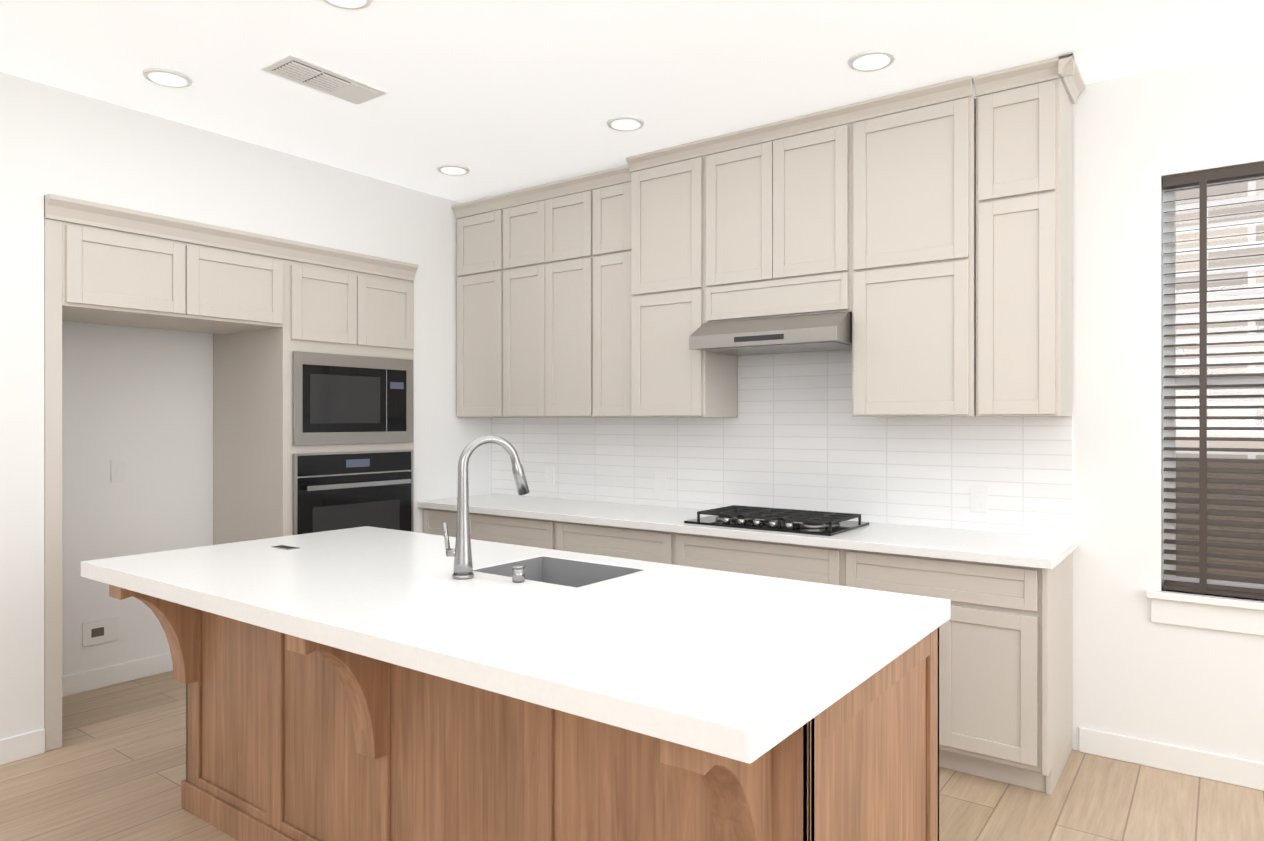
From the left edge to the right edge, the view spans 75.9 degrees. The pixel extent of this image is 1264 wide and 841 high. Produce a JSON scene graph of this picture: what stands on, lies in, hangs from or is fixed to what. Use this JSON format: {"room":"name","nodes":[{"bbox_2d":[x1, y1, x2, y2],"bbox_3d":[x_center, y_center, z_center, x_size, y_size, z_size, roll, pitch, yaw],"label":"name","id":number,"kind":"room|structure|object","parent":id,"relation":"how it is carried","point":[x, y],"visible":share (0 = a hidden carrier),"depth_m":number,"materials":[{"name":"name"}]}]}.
{"room":"kitchen","nodes":[
{"label":"kitchen","id":0,"kind":"room"},
{"bbox_2d":[0,72,491,738],"bbox_3d":[-3.392,-0.010,3.028,0.900,2.860,7.000,0,0,36],"label":"wall","id":1,"kind":"structure","parent":0,"point":[140,400],"depth_m":4.26,"materials":[{"name":"white paint"}]},
{"bbox_2d":[0,728,44,765],"bbox_3d":[-3.799,1.368,1.696,0.014,0.105,4.369,0,0,36],"label":"baseboard","id":2,"kind":"structure","parent":1,"relation":"attached to","point":[29,744],"depth_m":3.39,"materials":[{"name":"white paint"}]},
{"bbox_2d":[82,617,117,646],"bbox_3d":[-2.825,1.122,4.305,0.009,0.125,0.170,0,0,36],"label":"wall outlet","id":3,"kind":"object","parent":1,"relation":"attached to","point":[99,631],"visible":1,"depth_m":4.30,"materials":[{"name":"white plastic"}]},
{"bbox_2d":[62,652,172,696],"bbox_3d":[-2.775,1.367,4.370,0.014,0.105,1.015,0,0,36],"label":"baseboard","id":4,"kind":"structure","parent":1,"relation":"attached to","point":[75,683],"depth_m":4.35,"materials":[{"name":"white paint"}]},
{"bbox_2d":[111,460,125,481],"bbox_3d":[-2.774,0.272,4.375,0.009,0.115,0.075,0,0,36],"label":"outlet","id":5,"kind":"object","parent":1,"relation":"attached to","point":[118,470],"visible":1,"depth_m":4.37,"materials":[{"name":"white plastic"}]},
{"bbox_2d":[44,195,203,328],"bbox_3d":[-2.550,-0.732,3.928,0.639,0.464,0.573,0,0,36],"label":"upper cabinet","id":6,"kind":"object","parent":1,"relation":"attached to","point":[121,277],"depth_m":3.71,"materials":[{"name":"beige paint"}]},
{"bbox_2d":[160,223,287,337],"bbox_3d":[-2.284,-0.732,4.291,0.639,0.464,0.571,0,0,36],"label":"upper cabinet","id":7,"kind":"object","parent":1,"relation":"attached to","point":[245,293],"depth_m":4.18,"materials":[{"name":"beige paint"}]},
{"bbox_2d":[0,671,1263,840],"bbox_3d":[-0.712,1.451,1.078,7.570,0.060,7.310,0,0,36],"label":"floor","id":8,"kind":"structure","parent":0,"point":[113,768],"depth_m":3.06,"materials":[{"name":"brown wood"}]},
{"bbox_2d":[228,240,417,542],"bbox_3d":[-1.847,0.227,4.883,0.648,2.384,0.830,0,0,36],"label":"tall cabinet","id":9,"kind":"object","parent":8,"relation":"on","point":[312,398],"depth_m":4.59,"materials":[{"name":"beige paint"}]},
{"bbox_2d":[293,449,412,534],"bbox_3d":[-1.803,0.539,4.851,0.616,0.720,0.794,0,0,36],"label":"wall oven","id":10,"kind":"object","parent":9,"relation":"in","point":[334,489],"depth_m":4.66,"materials":[{"name":"black"}]},
{"bbox_2d":[293,351,412,444],"bbox_3d":[-1.781,-0.120,4.834,0.472,0.510,0.794,0,0,36],"label":"microwave","id":11,"kind":"object","parent":9,"relation":"in","point":[340,397],"depth_m":4.67,"materials":[{"name":"grey metal"}]},
{"bbox_2d":[424,510,472,538],"bbox_3d":[-0.958,0.982,5.207,0.457,0.875,0.607,0,0,36],"label":"base cabinet","id":12,"kind":"object","parent":8,"relation":"on","point":[433,519],"depth_m":4.99,"materials":[{"name":"beige paint"}]},
{"bbox_2d":[473,514,564,550],"bbox_3d":[-0.541,0.982,4.902,0.873,0.875,0.607,0,0,36],"label":"base cabinet","id":13,"kind":"object","parent":8,"relation":"on","point":[529,532],"depth_m":4.60,"materials":[{"name":"beige paint"}]},
{"bbox_2d":[109,587,950,840],"bbox_3d":[-0.462,0.987,2.513,2.464,0.867,1.154,0,0,36],"label":"kitchen island","id":14,"kind":"object","parent":8,"relation":"on","point":[365,683],"depth_m":2.12,"materials":[{"name":"brown wood"}]},
{"bbox_2d":[81,527,950,766],"bbox_3d":[-0.533,0.527,2.569,2.660,0.052,1.190,0,0,36],"label":"island countertop","id":15,"kind":"structure","parent":14,"relation":"on","point":[719,664],"depth_m":2.04,"materials":[{"name":"white stone"}]},
{"bbox_2d":[442,435,529,579],"bbox_3d":[-0.468,0.274,2.625,0.164,0.453,0.244,0,0,36],"label":"faucet","id":16,"kind":"object","parent":15,"relation":"on","point":[462,554],"depth_m":2.57,"materials":[{"name":"silver metal"}]},
{"bbox_2d":[512,564,524,582],"bbox_3d":[-0.352,0.474,2.511,0.041,0.052,0.042,0,0,36],"label":"soap dispenser","id":17,"kind":"object","parent":15,"relation":"on","point":[518,570],"depth_m":2.50,"materials":[{"name":"silver metal"}]},
{"bbox_2d":[469,555,648,586],"bbox_3d":[-0.247,0.614,2.713,0.469,0.222,0.359,0,0,36],"label":"sink","id":18,"kind":"object","parent":15,"relation":"in","point":[547,568],"depth_m":2.88,"materials":[{"name":"silver metal"}]},
{"bbox_2d":[565,522,684,565],"bbox_3d":[0.067,0.982,4.458,0.928,0.875,0.607,0,0,36],"label":"base cabinet","id":19,"kind":"object","parent":8,"relation":"on","point":[611,541],"depth_m":4.16,"materials":[{"name":"beige paint"}]},
{"bbox_2d":[685,534,820,582],"bbox_3d":[0.731,0.982,3.973,1.013,0.875,0.607,0,0,36],"label":"base cabinet","id":20,"kind":"object","parent":8,"relation":"on","point":[770,559],"depth_m":3.72,"materials":[{"name":"beige paint"}]},
{"bbox_2d":[821,550,1073,794],"bbox_3d":[1.371,0.982,3.505,0.869,0.875,0.608,0,0,36],"label":"base cabinet","id":21,"kind":"object","parent":8,"relation":"on","point":[1005,670],"depth_m":3.15,"materials":[{"name":"beige paint"}]},
{"bbox_2d":[417,494,1077,569],"bbox_3d":[0.286,0.525,4.272,3.570,0.039,0.648,0,0,36],"label":"countertop","id":22,"kind":"structure","parent":21,"relation":"on","point":[1034,552],"depth_m":3.66,"materials":[{"name":"white stone"}]},
{"bbox_2d":[681,505,872,533],"bbox_3d":[0.704,0.480,3.957,0.760,0.052,0.480,0,0,36],"label":"cooktop","id":23,"kind":"object","parent":22,"relation":"in","point":[753,518],"depth_m":3.88,"materials":[{"name":"black metal"}]},
{"bbox_2d":[0,0,1263,211],"bbox_3d":[-0.712,-1.469,1.076,7.570,0.060,7.310,0,0,36],"label":"ceiling","id":24,"kind":"structure","parent":0,"point":[500,96],"depth_m":3.23,"materials":[{"name":"white paint"}]},
{"bbox_2d":[142,68,192,87],"bbox_3d":[-1.946,-1.434,3.396,0.184,0.011,0.184,0,0,36],"label":"recessed light","id":25,"kind":"object","parent":24,"relation":"in","point":[167,78],"visible":0.96,"depth_m":3.38,"materials":[{"name":"white paint"}]},
{"bbox_2d":[261,54,386,104],"bbox_3d":[-1.293,-1.431,3.426,0.216,0.016,0.456,0,0,36],"label":"ceiling vent","id":26,"kind":"object","parent":24,"relation":"in","point":[299,70],"visible":1,"depth_m":3.40,"materials":[{"name":"white metal"}]},
{"bbox_2d":[322,0,372,9],"bbox_3d":[-0.970,-1.434,2.732,0.184,0.011,0.184,0,0,36],"label":"recessed light","id":27,"kind":"object","parent":24,"relation":"in","point":[352,4],"visible":0.94,"depth_m":2.78,"materials":[{"name":"white paint"}]},
{"bbox_2d":[437,164,469,175],"bbox_3d":[-1.024,-1.435,4.642,0.184,0.011,0.184,0,0,36],"label":"recessed light","id":28,"kind":"object","parent":24,"relation":"in","point":[453,169],"visible":0.96,"depth_m":4.62,"materials":[{"name":"white paint"}]},
{"bbox_2d":[607,116,643,130],"bbox_3d":[-0.031,-1.434,3.916,0.184,0.011,0.184,0,0,36],"label":"recessed light","id":29,"kind":"object","parent":24,"relation":"in","point":[625,123],"visible":0.96,"depth_m":3.90,"materials":[{"name":"white paint"}]},
{"bbox_2d":[848,50,894,71],"bbox_3d":[0.956,-1.434,3.233,0.184,0.011,0.184,0,0,36],"label":"recessed light","id":30,"kind":"object","parent":24,"relation":"in","point":[869,60],"visible":0.98,"depth_m":3.21,"materials":[{"name":"white paint"}]},
{"bbox_2d":[528,46,1263,762],"bbox_3d":[1.397,-0.010,3.964,7.570,2.860,0.160,0,0,36],"label":"wall","id":31,"kind":"structure","parent":0,"point":[1136,670],"depth_m":3.36,"materials":[{"name":"white paint"}]},
{"bbox_2d":[453,197,506,417],"bbox_3d":[-0.874,-0.691,5.286,0.497,1.345,0.365,0,0,36],"label":"upper cabinet","id":32,"kind":"object","parent":31,"relation":"attached to","point":[481,238],"depth_m":5.17,"materials":[{"name":"beige paint"}]},
{"bbox_2d":[507,185,546,417],"bbox_3d":[-0.583,-0.691,5.074,0.485,1.345,0.365,0,0,36],"label":"upper cabinet","id":33,"kind":"object","parent":31,"relation":"attached to","point":[527,223],"depth_m":4.94,"materials":[{"name":"beige paint"}]},
{"bbox_2d":[547,177,594,417],"bbox_3d":[-0.288,-0.691,4.858,0.484,1.345,0.365,0,0,36],"label":"upper cabinet","id":34,"kind":"object","parent":31,"relation":"attached to","point":[570,218],"depth_m":4.73,"materials":[{"name":"beige paint"}]},
{"bbox_2d":[595,169,630,417],"bbox_3d":[-0.052,-0.690,4.686,0.360,1.345,0.365,0,0,36],"label":"upper cabinet","id":35,"kind":"object","parent":31,"relation":"attached to","point":[613,202],"depth_m":4.55,"materials":[{"name":"beige paint"}]},
{"bbox_2d":[615,139,742,417],"bbox_3d":[0.255,-0.725,4.462,0.540,1.415,0.365,0,0,36],"label":"upper cabinet","id":36,"kind":"object","parent":31,"relation":"attached to","point":[682,366],"depth_m":4.29,"materials":[{"name":"beige paint"}]},
{"bbox_2d":[492,350,1072,537],"bbox_3d":[0.468,-0.003,4.539,3.548,1.016,0.008,0,0,36],"label":"wall tile","id":37,"kind":"structure","parent":31,"relation":"attached to","point":[795,435],"depth_m":4.20,"materials":[{"name":"white tile"}]},
{"bbox_2d":[545,467,553,484],"bbox_3d":[-0.535,0.360,5.261,0.072,0.118,0.008,0,0,36],"label":"outlet","id":38,"kind":"object","parent":37,"relation":"attached to","point":[549,475],"visible":1,"depth_m":5.26,"materials":[{"name":"white plastic"}]},
{"bbox_2d":[655,472,665,491],"bbox_3d":[0.167,0.360,4.748,0.072,0.118,0.008,0,0,36],"label":"outlet","id":39,"kind":"object","parent":37,"relation":"attached to","point":[660,481],"visible":1,"depth_m":4.75,"materials":[{"name":"white plastic"}]},
{"bbox_2d":[970,486,986,512],"bbox_3d":[1.589,0.361,3.710,0.072,0.118,0.008,0,0,36],"label":"outlet","id":40,"kind":"object","parent":37,"relation":"attached to","point":[978,498],"visible":1,"depth_m":3.71,"materials":[{"name":"white plastic"}]},
{"bbox_2d":[703,100,866,332],"bbox_3d":[0.788,-0.967,4.072,0.924,0.932,0.365,0,0,36],"label":"upper cabinet","id":41,"kind":"object","parent":31,"relation":"attached to","point":[785,220],"depth_m":3.88,"materials":[{"name":"beige paint"}]},
{"bbox_2d":[689,312,851,355],"bbox_3d":[0.747,-0.424,4.015,0.770,0.146,0.520,0,0,36],"label":"range hood","id":42,"kind":"object","parent":41,"relation":"attached to","point":[783,332],"depth_m":3.85,"materials":[{"name":"silver metal"}]},
{"bbox_2d":[847,72,994,416],"bbox_3d":[1.347,-0.725,3.664,0.603,1.415,0.365,0,0,36],"label":"upper cabinet","id":43,"kind":"object","parent":31,"relation":"attached to","point":[917,262],"depth_m":3.49,"materials":[{"name":"beige paint"}]},
{"bbox_2d":[995,56,1074,416],"bbox_3d":[1.660,-0.725,3.435,0.320,1.415,0.365,0,0,36],"label":"upper cabinet","id":44,"kind":"object","parent":31,"relation":"attached to","point":[1033,123],"depth_m":3.29,"materials":[{"name":"beige paint"}]},
{"bbox_2d":[1079,727,1263,790],"bbox_3d":[3.091,1.368,2.619,2.905,0.105,0.017,0,0,36],"label":"baseboard","id":45,"kind":"structure","parent":31,"relation":"attached to","point":[1211,766],"depth_m":3.27,"materials":[{"name":"white paint"}]},
{"bbox_2d":[1146,589,1263,635],"bbox_3d":[2.553,0.760,3.039,1.050,0.130,0.120,0,0,36],"label":"window sill","id":46,"kind":"structure","parent":31,"relation":"attached to","point":[1230,614],"depth_m":3.20,"materials":[{"name":"white paint"}]},
{"bbox_2d":[1162,176,1263,588],"bbox_3d":[2.604,-0.152,3.107,0.950,1.695,0.050,0,0,36],"label":"window","id":47,"kind":"structure","parent":31,"relation":"in","point":[1171,257],"depth_m":3.35,"materials":[{"name":"glass"}]},
{"bbox_2d":[1163,162,1263,599],"bbox_3d":[2.566,-0.153,3.057,0.938,1.689,0.052,0,0,36],"label":"window blinds","id":48,"kind":"object","parent":47,"relation":"attached to","point":[1202,179],"visible":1,"depth_m":3.23,"materials":[{"name":"brown"}]},
{"label":"outside","id":49,"kind":"structure","parent":0,"visible":0},
{"bbox_2d":[1176,180,1263,458],"bbox_3d":[4.248,-0.830,3.825,7.500,5.500,0.100,0,0,36],"label":"building","id":50,"kind":"structure","parent":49,"point":[1252,238],"depth_m":4.47,"materials":[{"name":"white"}]},
{"bbox_2d":[1176,461,1263,584],"bbox_3d":[4.145,1.070,3.685,7.500,1.700,0.050,0,0,36],"label":"fence","id":51,"kind":"object","parent":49,"point":[1227,497],"depth_m":4.35,"materials":[{"name":"brown"}]}
]}

